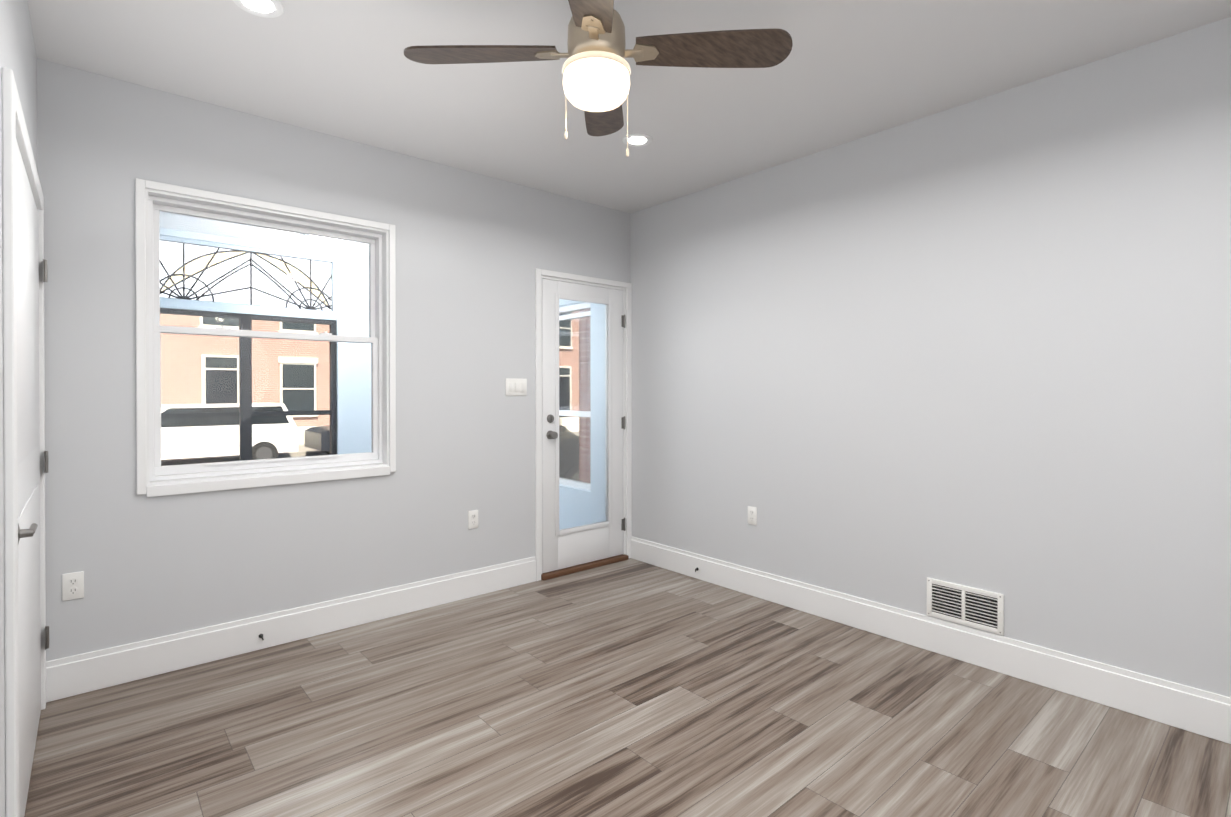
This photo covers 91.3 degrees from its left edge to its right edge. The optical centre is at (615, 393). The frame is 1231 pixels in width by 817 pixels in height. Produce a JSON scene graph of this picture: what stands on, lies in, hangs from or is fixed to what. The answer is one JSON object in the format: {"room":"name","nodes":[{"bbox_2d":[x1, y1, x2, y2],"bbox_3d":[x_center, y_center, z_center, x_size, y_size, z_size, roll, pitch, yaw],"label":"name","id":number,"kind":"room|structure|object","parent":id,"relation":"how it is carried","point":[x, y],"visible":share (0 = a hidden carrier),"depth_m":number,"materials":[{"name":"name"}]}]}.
{"room":"empty living room","nodes":[
{"label":"empty living room","id":0,"kind":"room"},
{"bbox_2d":[0,0,36,816],"bbox_3d":[-0.652,-0.040,0.344,0.200,2.700,6.000,0,0,-41],"label":"wall","id":1,"kind":"structure","parent":0,"point":[18,56],"depth_m":1.59,"materials":[{"name":"white paint"}]},
{"bbox_2d":[1,67,45,816],"bbox_3d":[-2.032,0.241,1.944,0.220,2.120,1.325,0,0,-41],"label":"door frame","id":2,"kind":"structure","parent":1,"relation":"attached to","point":[14,128],"depth_m":1.52,"materials":[{"name":"white wood"}]},
{"bbox_2d":[16,140,48,816],"bbox_3d":[-1.971,0.280,2.025,0.078,2.017,1.163,0,0,-41],"label":"door leaf","id":3,"kind":"structure","parent":1,"relation":"in","point":[28,429],"depth_m":1.95,"materials":[{"name":"white wood"}]},
{"bbox_2d":[37,58,629,660],"bbox_3d":[-1.216,-0.058,3.700,3.360,2.700,0.200,0,0,-41],"label":"wall","id":4,"kind":"structure","parent":0,"point":[475,250],"depth_m":3.11,"materials":[{"name":"white paint"}]},
{"bbox_2d":[62,571,83,600],"bbox_3d":[-2.334,0.828,2.590,0.070,0.115,0.010,0,0,-41],"label":"electrical outlet","id":5,"kind":"object","parent":4,"relation":"attached to","point":[72,585],"visible":1,"depth_m":2.59,"materials":[{"name":"white plastic"}]},
{"bbox_2d":[135,178,395,496],"bbox_3d":[-1.790,-0.253,3.186,1.180,1.445,0.218,0,0,-41],"label":"window","id":6,"kind":"structure","parent":4,"relation":"in","point":[157,206],"depth_m":3.08,"materials":[{"name":"white plastic"}]},
{"bbox_2d":[46,556,535,701],"bbox_3d":[-1.481,1.209,3.332,2.468,0.170,0.016,0,0,-41],"label":"baseboard","id":7,"kind":"structure","parent":4,"relation":"attached to","point":[70,676],"depth_m":3.05,"materials":[{"name":"white wood"}]},
{"bbox_2d":[468,510,477,528],"bbox_3d":[-0.905,0.801,3.836,0.070,0.115,0.010,0,0,-41],"label":"electrical outlet","id":8,"kind":"object","parent":4,"relation":"attached to","point":[472,519],"visible":1,"depth_m":3.83,"materials":[{"name":"white plastic"}]},
{"bbox_2d":[506,378,526,395],"bbox_3d":[-0.662,-0.045,4.039,0.164,0.115,0.015,0,0,-41],"label":"switch plate","id":9,"kind":"object","parent":4,"relation":"attached to","point":[516,387],"visible":1,"depth_m":4.03,"materials":[{"name":"white plastic"}]},
{"bbox_2d":[535,268,631,580],"bbox_3d":[-0.279,0.213,4.505,0.889,2.150,0.218,0,0,-41],"label":"door frame","id":10,"kind":"structure","parent":4,"relation":"attached to","point":[625,287],"depth_m":4.41,"materials":[{"name":"white wood"}]},
{"bbox_2d":[541,279,628,580],"bbox_3d":[-0.267,0.243,4.485,0.796,2.089,0.264,0,0,-41],"label":"entry door","id":11,"kind":"structure","parent":4,"relation":"in","point":[567,551],"depth_m":4.43,"materials":[{"name":"white wood"}]},
{"bbox_2d":[559,299,604,529],"bbox_3d":[-1.285,0.092,3.780,3.760,2.640,0.010,0,0,-41],"label":"wall","id":12,"kind":"structure","parent":0,"point":[595,453],"depth_m":4.74,"materials":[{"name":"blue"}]},
{"bbox_2d":[559,302,590,489],"bbox_3d":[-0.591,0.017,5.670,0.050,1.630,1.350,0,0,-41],"label":"building","id":13,"kind":"structure","parent":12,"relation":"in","point":[569,472],"depth_m":5.41,"materials":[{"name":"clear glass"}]},
{"bbox_2d":[24,558,1230,816],"bbox_3d":[0.756,1.354,1.446,3.760,0.100,5.800,0,0,-41],"label":"floor","id":14,"kind":"structure","parent":0,"point":[630,688],"depth_m":2.33,"materials":[{"name":"wood"}]},
{"bbox_2d":[27,0,1230,212],"bbox_3d":[0.690,-1.446,1.506,3.760,0.100,6.000,0,0,-41],"label":"ceiling","id":15,"kind":"structure","parent":0,"point":[847,70],"depth_m":2.61,"materials":[{"name":"white paint"}]},
{"bbox_2d":[233,0,283,17],"bbox_3d":[-1.279,-1.396,2.152,0.164,0.008,0.164,0,0,-41],"label":"recessed light","id":16,"kind":"object","parent":15,"relation":"in","point":[268,8],"visible":1,"depth_m":2.17,"materials":[{"name":"white"}]},
{"bbox_2d":[404,0,792,156],"bbox_3d":[-0.065,-1.108,2.070,1.022,0.581,1.022,0,0,-41],"label":"fan","id":17,"kind":"object","parent":15,"relation":"hanging from","point":[596,71],"visible":1,"depth_m":2.03,"materials":[{"name":"brown wood"}]},
{"bbox_2d":[622,133,651,146],"bbox_3d":[0.121,-1.402,3.332,0.164,0.008,0.164,0,0,-41],"label":"recessed light","id":18,"kind":"object","parent":15,"relation":"in","point":[637,140],"visible":0.98,"depth_m":3.33,"materials":[{"name":"white"}]},
{"bbox_2d":[630,17,1230,696],"bbox_3d":[2.032,-0.053,2.683,0.200,2.700,6.000,0,0,-41],"label":"wall","id":19,"kind":"structure","parent":0,"point":[984,343],"depth_m":2.85,"materials":[{"name":"white paint"}]},
{"bbox_2d":[748,506,756,524],"bbox_3d":[0.875,0.781,3.855,0.010,0.115,0.070,0,0,-41],"label":"electrical outlet","id":20,"kind":"object","parent":19,"relation":"attached to","point":[752,515],"visible":1,"depth_m":3.85,"materials":[{"name":"white plastic"}]},
{"bbox_2d":[630,536,1230,743],"bbox_3d":[1.950,1.213,2.619,0.016,0.170,5.600,0,0,-41],"label":"baseboard","id":21,"kind":"structure","parent":19,"relation":"attached to","point":[1193,710],"depth_m":2.85,"materials":[{"name":"white wood"}]},
{"bbox_2d":[927,577,1003,635],"bbox_3d":[1.686,1.026,2.918,0.020,0.190,0.340,0,0,-41],"label":"air vent","id":22,"kind":"object","parent":19,"relation":"in","point":[977,608],"visible":1,"depth_m":2.91,"materials":[{"name":"white metal"}]},
{"label":"outside","id":23,"kind":"structure","parent":0,"visible":0},
{"bbox_2d":[161,444,327,465],"bbox_3d":[-9.233,2.006,17.961,90.000,0.320,27.780,0,0,-41],"label":"ground","id":24,"kind":"structure","parent":23,"point":[305,452],"depth_m":17.59,"materials":[{"name":"grey asphalt"}]},
{"bbox_2d":[161,403,297,459],"bbox_3d":[-11.271,1.127,16.033,4.700,1.700,1.880,0,0,-41],"label":"suv","id":25,"kind":"object","parent":24,"relation":"on","point":[215,448],"depth_m":15.71,"materials":[{"name":"white car paint"},{"name":"glass"},{"name":"rubber"}]},
{"bbox_2d":[160,314,329,443],"bbox_3d":[-14.302,-2.865,23.751,90.000,9.600,9.350,0,0,-41],"label":"houses","id":26,"kind":"structure","parent":24,"relation":"on","point":[215,357],"depth_m":20.88,"materials":[{"name":"brick"}]},
{"bbox_2d":[304,425,329,454],"bbox_3d":[-7.351,1.248,19.451,4.500,1.420,1.880,0,0,-41],"label":"sedan","id":27,"kind":"object","parent":24,"relation":"on","point":[321,447],"depth_m":17.73,"materials":[{"name":"grey metal"}]},
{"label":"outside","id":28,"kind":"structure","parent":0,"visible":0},
{"bbox_2d":[160,212,368,256],"bbox_3d":[-1.945,-1.292,4.530,3.760,0.120,2.020,0,0,-41],"label":"ceiling","id":29,"kind":"structure","parent":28,"point":[200,227],"depth_m":4.60,"materials":[{"name":"white"}]},
{"bbox_2d":[304,234,345,249],"bbox_3d":[-2.266,-1.183,4.701,0.300,0.099,0.300,0,0,-41],"label":"ceiling lamp","id":30,"kind":"object","parent":29,"relation":"attached to","point":[311,239],"depth_m":4.62,"materials":[{"name":"white"}]},
{"bbox_2d":[160,228,370,453],"bbox_3d":[-2.569,0.084,5.253,3.360,2.640,0.120,0,0,-41],"label":"wall","id":31,"kind":"structure","parent":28,"point":[359,310],"depth_m":5.35,"materials":[{"name":"white"}]},
{"bbox_2d":[160,235,336,464],"bbox_3d":[-2.965,-0.224,4.900,1.300,1.920,0.070,0,0,-41],"label":"porch window","id":32,"kind":"structure","parent":31,"relation":"in","point":[326,271],"depth_m":4.87,"materials":[{"name":"clear glass"}]}
]}

